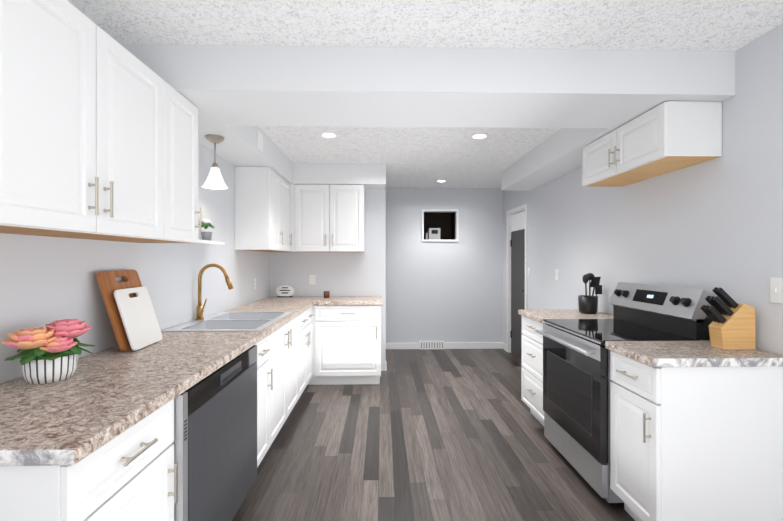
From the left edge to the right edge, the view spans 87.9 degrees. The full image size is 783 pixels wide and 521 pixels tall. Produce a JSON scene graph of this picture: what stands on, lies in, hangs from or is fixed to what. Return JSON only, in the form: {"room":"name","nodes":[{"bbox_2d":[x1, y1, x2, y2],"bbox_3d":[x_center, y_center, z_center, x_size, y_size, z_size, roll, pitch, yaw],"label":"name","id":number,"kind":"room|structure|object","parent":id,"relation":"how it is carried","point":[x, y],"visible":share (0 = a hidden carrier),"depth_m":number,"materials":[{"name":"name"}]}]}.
{"room":"kitchen","nodes":[
{"label":"kitchen","id":0,"kind":"room"},
{"bbox_2d":[0,143,269,383],"bbox_3d":[-1.472,0.126,2.144,0.120,2.450,8.220,0,0,-1],"label":"wall","id":1,"kind":"structure","parent":0,"point":[44,280],"depth_m":2.12,"materials":[{"name":"white paint"}]},
{"bbox_2d":[0,0,167,242],"bbox_3d":[-1.235,-0.481,1.480,0.317,0.768,0.920,0,0,-1],"label":"upper cabinet","id":2,"kind":"object","parent":1,"relation":"attached to","point":[98,133],"depth_m":1.39,"materials":[{"name":"white wood"}]},
{"bbox_2d":[168,84,201,242],"bbox_3d":[-1.250,-0.482,2.122,0.317,0.768,0.364,0,0,-1],"label":"upper cabinet","id":3,"kind":"object","parent":1,"relation":"attached to","point":[183,211],"depth_m":2.12,"materials":[{"name":"white wood"}]},
{"bbox_2d":[189,239,224,244],"bbox_3d":[-1.354,-0.131,2.732,0.137,0.022,0.850,0,0,-1],"label":"wall shelf","id":4,"kind":"object","parent":1,"relation":"attached to","point":[204,242],"visible":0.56,"depth_m":2.89,"materials":[{"name":"white wood"}]},
{"bbox_2d":[198,219,214,240],"bbox_3d":[-1.355,-0.224,2.977,0.112,0.161,0.114,0,0,-1],"label":"potted plant","id":5,"kind":"object","parent":4,"relation":"on","point":[205,223],"visible":0.92,"depth_m":2.95,"materials":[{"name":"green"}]},
{"bbox_2d":[253,278,255,289],"bbox_3d":[-1.458,0.249,4.326,0.008,0.118,0.072,0,0,-1],"label":"electrical outlet","id":6,"kind":"object","parent":1,"relation":"attached to","point":[254,283],"visible":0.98,"depth_m":4.31,"materials":[{"name":"white plastic"}]},
{"bbox_2d":[235,167,290,251],"bbox_3d":[-1.292,-0.484,4.179,0.330,0.768,0.840,0,0,-1],"label":"upper cabinet","id":7,"kind":"object","parent":1,"relation":"attached to","point":[275,212],"depth_m":3.76,"materials":[{"name":"white wood"}]},
{"bbox_2d":[270,189,385,370],"bbox_3d":[-0.776,0.123,5.007,1.406,2.450,0.130,0,0,-1],"label":"wall","id":8,"kind":"structure","parent":0,"point":[349,273],"depth_m":4.95,"materials":[{"name":"white paint"}]},
{"bbox_2d":[309,275,314,283],"bbox_3d":[-0.962,0.232,4.932,0.072,0.118,0.008,0,0,-1],"label":"electrical outlet","id":9,"kind":"object","parent":8,"relation":"attached to","point":[311,279],"visible":1,"depth_m":4.93,"materials":[{"name":"white plastic"}]},
{"bbox_2d":[291,184,364,251],"bbox_3d":[-0.894,-0.484,4.772,1.153,0.768,0.327,0,0,-1],"label":"upper cabinet","id":10,"kind":"object","parent":8,"relation":"attached to","point":[324,217],"depth_m":4.62,"materials":[{"name":"white wood"}]},
{"bbox_2d":[67,0,782,187],"bbox_3d":[0.895,-1.149,2.199,4.856,0.100,8.220,0,0,-1],"label":"ceiling","id":11,"kind":"structure","parent":0,"point":[426,157],"depth_m":1.95,"materials":[{"name":"white paint"}]},
{"bbox_2d":[198,125,292,183],"bbox_3d":[-1.275,-0.986,3.769,0.351,0.230,2.320,0,0,-1],"label":"beam","id":12,"kind":"structure","parent":11,"relation":"attached to","point":[237,147],"depth_m":3.30,"materials":[{"name":"white paint"}]},
{"bbox_2d":[202,134,227,188],"bbox_3d":[-1.243,-0.692,2.859,0.166,0.354,0.166,0,0,-1],"label":"pendant lamp","id":13,"kind":"object","parent":12,"relation":"hanging from","point":[214,180],"visible":1,"depth_m":2.83,"materials":[{"name":"white glass"}]},
{"bbox_2d":[257,130,262,151],"bbox_3d":[-1.086,-0.985,3.353,0.005,0.140,0.140,0,0,-1],"label":"air vent","id":14,"kind":"object","parent":12,"relation":"attached to","point":[259,141],"visible":0.86,"depth_m":3.33,"materials":[{"name":"white metal"}]},
{"bbox_2d":[319,132,338,138],"bbox_3d":[-0.549,-1.098,3.566,0.180,0.004,0.180,0,0,-1],"label":"recessed light","id":15,"kind":"object","parent":11,"relation":"in","point":[330,135],"visible":1,"depth_m":3.56,"materials":[{"name":"white"}]},
{"bbox_2d":[293,163,385,188],"bbox_3d":[-0.596,-0.986,4.780,1.055,0.230,0.330,0,0,-1],"label":"beam","id":16,"kind":"structure","parent":11,"relation":"attached to","point":[370,176],"depth_m":4.62,"materials":[{"name":"white paint"}]},
{"bbox_2d":[121,44,734,128],"bbox_3d":[0.191,-0.984,2.368,3.216,0.230,0.550,0,0,-1],"label":"beam","id":17,"kind":"structure","parent":11,"relation":"attached to","point":[254,85],"depth_m":2.11,"materials":[{"name":"white paint"}]},
{"bbox_2d":[469,133,489,139],"bbox_3d":[0.780,-1.098,3.597,0.180,0.004,0.180,0,0,-1],"label":"recessed light","id":18,"kind":"object","parent":11,"relation":"in","point":[478,136],"visible":1,"depth_m":3.59,"materials":[{"name":"white"}]},
{"bbox_2d":[502,128,615,190],"bbox_3d":[1.582,-0.986,3.866,0.365,0.230,2.380,0,0,-1],"label":"beam","id":19,"kind":"structure","parent":11,"relation":"attached to","point":[557,154],"depth_m":3.76,"materials":[{"name":"white paint"}]},
{"bbox_2d":[232,349,634,520],"bbox_3d":[0.895,1.401,2.202,4.856,0.100,8.220,0,0,-1],"label":"floor","id":20,"kind":"structure","parent":0,"point":[436,435],"depth_m":2.81,"materials":[{"name":"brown wood"}]},
{"bbox_2d":[0,399,177,520],"bbox_3d":[-1.077,0.916,1.197,0.618,0.872,0.495,0,0,-1],"label":"base cabinet","id":21,"kind":"object","parent":20,"relation":"on","point":[127,475],"depth_m":1.11,"materials":[{"name":"white wood"}]},
{"bbox_2d":[0,296,319,465],"bbox_3d":[-1.103,0.456,2.932,0.649,0.040,3.997,0,0,-1],"label":"countertop","id":22,"kind":"structure","parent":21,"relation":"on","point":[96,401],"depth_m":1.37,"materials":[{"name":"stone"}]},
{"bbox_2d":[1,319,94,383],"bbox_3d":[-1.253,0.331,1.503,0.220,0.211,0.272,0,0,-1],"label":"flower pot","id":23,"kind":"object","parent":22,"relation":"on","point":[50,352],"visible":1,"depth_m":1.44,"materials":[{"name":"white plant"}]},
{"bbox_2d":[96,270,141,351],"bbox_3d":[-1.332,0.242,2.063,0.018,0.395,0.340,-17,2,-5],"label":"cutting board","id":24,"kind":"object","parent":22,"relation":"on","point":[108,284],"visible":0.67,"depth_m":1.94,"materials":[{"name":"brown wood"}]},
{"bbox_2d":[114,286,161,350],"bbox_3d":[-1.284,0.287,2.070,0.010,0.305,0.300,-17,2,-5],"label":"cutting board","id":25,"kind":"object","parent":22,"relation":"on","point":[140,321],"visible":0.92,"depth_m":2.04,"materials":[{"name":"white plastic"}]},
{"bbox_2d":[195,264,232,319],"bbox_3d":[-1.284,0.226,2.965,0.273,0.407,0.100,0,0,-1],"label":"faucet","id":26,"kind":"object","parent":22,"relation":"on","point":[200,311],"visible":1,"depth_m":2.93,"materials":[{"name":"gold metal"}]},
{"bbox_2d":[161,312,291,331],"bbox_3d":[-1.123,0.520,2.948,0.600,0.180,0.910,0,0,-1],"label":"sink","id":27,"kind":"object","parent":22,"relation":"in","point":[239,321],"visible":0.33,"depth_m":2.93,"materials":[{"name":"silver metal"}]},
{"bbox_2d":[276,285,293,296],"bbox_3d":[-1.259,0.363,4.801,0.210,0.140,0.040,0,0,-1],"label":"sign","id":28,"kind":"object","parent":22,"relation":"on","point":[285,291],"visible":1,"depth_m":4.79,"materials":[{"name":"white plastic"}]},
{"bbox_2d":[172,345,256,520],"bbox_3d":[-1.054,0.915,1.880,0.604,0.864,0.862,0,0,-1],"label":"dishwasher","id":29,"kind":"object","parent":20,"relation":"on","point":[215,435],"visible":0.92,"depth_m":1.76,"materials":[{"name":"black metal"}]},
{"bbox_2d":[255,334,271,467],"bbox_3d":[-1.109,0.915,2.490,0.620,0.872,0.347,0,0,-1],"label":"base cabinet","id":30,"kind":"object","parent":20,"relation":"on","point":[264,347],"depth_m":2.56,"materials":[{"name":"white wood"}]},
{"bbox_2d":[272,315,299,442],"bbox_3d":[-1.124,0.914,3.139,0.620,0.872,0.950,0,0,-1],"label":"base cabinet","id":31,"kind":"object","parent":20,"relation":"on","point":[285,340],"depth_m":3.09,"materials":[{"name":"white wood"}]},
{"bbox_2d":[300,307,311,395],"bbox_3d":[-1.144,0.913,3.986,0.620,0.872,0.745,0,0,-1],"label":"base cabinet","id":32,"kind":"object","parent":20,"relation":"on","point":[306,317],"depth_m":3.93,"materials":[{"name":"white wood"}]},
{"bbox_2d":[312,305,380,384],"bbox_3d":[-0.472,0.913,4.641,0.700,0.872,0.614,0,0,-1],"label":"base cabinet","id":33,"kind":"object","parent":20,"relation":"on","point":[346,339],"depth_m":4.34,"materials":[{"name":"white wood"}]},
{"bbox_2d":[316,296,381,304],"bbox_3d":[-0.456,0.455,4.628,0.703,0.040,0.637,0,0,-1],"label":"countertop","id":34,"kind":"structure","parent":33,"relation":"on","point":[333,300],"depth_m":4.41,"materials":[{"name":"stone"}]},
{"bbox_2d":[323,291,329,297],"bbox_3d":[-0.757,0.397,4.732,0.072,0.074,0.072,0,0,-1],"label":"candle","id":35,"kind":"object","parent":34,"relation":"on","point":[326,294],"visible":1,"depth_m":4.70,"materials":[{"name":"brown glass"}]},
{"bbox_2d":[521,316,543,425],"bbox_3d":[1.466,0.914,3.314,0.619,0.872,0.584,0,0,-1],"label":"base cabinet","id":36,"kind":"object","parent":20,"relation":"on","point":[531,341],"depth_m":3.33,"materials":[{"name":"white wood"}]},
{"bbox_2d":[535,282,713,504],"bbox_3d":[1.413,0.755,2.613,0.702,1.191,0.796,0,0,-1],"label":"stove","id":37,"kind":"object","parent":20,"relation":"on","point":[576,380],"visible":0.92,"depth_m":2.46,"materials":[{"name":"silver metal"}]},
{"bbox_2d":[610,351,782,520],"bbox_3d":[1.497,0.915,2.020,0.619,0.872,0.380,0,0,-1],"label":"base cabinet","id":38,"kind":"object","parent":20,"relation":"on","point":[696,443],"depth_m":1.83,"materials":[{"name":"white wood"}]},
{"bbox_2d":[518,309,782,366],"bbox_3d":[1.467,0.456,2.714,0.642,0.040,1.800,0,0,-1],"label":"countertop","id":39,"kind":"structure","parent":38,"relation":"on","point":[678,353],"depth_m":1.94,"materials":[{"name":"stone"}]},
{"bbox_2d":[578,273,601,313],"bbox_3d":[1.632,0.270,3.330,0.160,0.330,0.206,0,0,-1],"label":"utensil crock","id":40,"kind":"object","parent":39,"relation":"on","point":[587,304],"visible":1,"depth_m":3.30,"materials":[{"name":"black ceramic"}]},
{"bbox_2d":[700,287,754,349],"bbox_3d":[1.667,0.285,2.019,0.222,0.303,0.080,0,0,-1],"label":"knife block","id":41,"kind":"object","parent":39,"relation":"on","point":[732,326],"visible":1,"depth_m":1.98,"materials":[{"name":"brown wood"}]},
{"bbox_2d":[386,188,503,342],"bbox_3d":[0.112,0.122,6.218,3.180,2.450,0.150,0,0,-1],"label":"wall","id":42,"kind":"structure","parent":0,"point":[448,292],"depth_m":6.19,"materials":[{"name":"white paint"}]},
{"bbox_2d":[419,341,443,348],"bbox_3d":[0.610,1.284,6.160,0.380,0.124,0.022,0,0,-1],"label":"air vent","id":43,"kind":"object","parent":42,"relation":"attached to","point":[431,344],"visible":1,"depth_m":6.15,"materials":[{"name":"white metal"}]},
{"bbox_2d":[424,212,454,239],"bbox_3d":[0.731,-0.533,6.532,0.540,0.470,0.450,0,0,-1],"label":"wall niche","id":44,"kind":"object","parent":42,"relation":"in","point":[444,222],"depth_m":6.76,"materials":[{"name":"brown"}]},
{"bbox_2d":[426,228,439,239],"bbox_3d":[0.649,-0.413,6.413,0.230,0.189,0.145,0,0,-1],"label":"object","id":45,"kind":"object","parent":44,"relation":"on","point":[433,233],"visible":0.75,"depth_m":6.35,"materials":[{"name":"grey plastic"}]},
{"bbox_2d":[422,209,458,241],"bbox_3d":[0.738,-0.533,6.238,0.563,0.490,0.138,0,0,-1],"label":"trim","id":46,"kind":"structure","parent":42,"relation":"attached to","point":[457,228],"depth_m":6.17,"materials":[{"name":"white wood"}]},
{"bbox_2d":[386,342,503,348],"bbox_3d":[0.805,1.300,6.182,1.812,0.095,0.017,0,0,-1],"label":"baseboard","id":47,"kind":"structure","parent":42,"relation":"attached to","point":[488,345],"depth_m":6.18,"materials":[{"name":"white wood"}]},
{"bbox_2d":[504,23,782,354],"bbox_3d":[1.863,0.126,2.223,0.120,2.450,8.220,0,0,-1],"label":"wall","id":48,"kind":"structure","parent":0,"point":[710,225],"depth_m":2.41,"materials":[{"name":"white paint"}]},
{"bbox_2d":[506,204,526,352],"bbox_3d":[1.775,0.310,5.592,0.136,2.079,0.810,0,0,-1],"label":"door frame","id":49,"kind":"structure","parent":48,"relation":"attached to","point":[509,213],"depth_m":5.94,"materials":[{"name":"white wood"}]},
{"bbox_2d":[510,210,524,358],"bbox_3d":[1.751,0.338,5.592,0.095,2.004,0.684,0,0,-1],"label":"hall door","id":50,"kind":"structure","parent":48,"relation":"in","point":[517,243],"depth_m":5.66,"materials":[{"name":"grey wood"}]},
{"bbox_2d":[555,269,558,279],"bbox_3d":[1.746,0.149,4.291,0.014,0.118,0.072,0,0,-1],"label":"light switch","id":51,"kind":"object","parent":48,"relation":"attached to","point":[556,274],"visible":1,"depth_m":4.28,"materials":[{"name":"white plastic"}]},
{"bbox_2d":[582,101,721,186],"bbox_3d":[1.615,-0.717,2.662,0.350,0.300,0.910,0,0,-1],"label":"upper cabinet","id":52,"kind":"object","parent":48,"relation":"attached to","point":[665,138],"visible":1,"depth_m":2.33,"materials":[{"name":"white wood"}]},
{"bbox_2d":[770,277,782,302],"bbox_3d":[1.803,0.139,1.875,0.014,0.118,0.118,0,0,-1],"label":"light switch","id":53,"kind":"object","parent":48,"relation":"attached to","point":[776,290],"visible":1,"depth_m":1.90,"materials":[{"name":"white plastic"}]}
]}

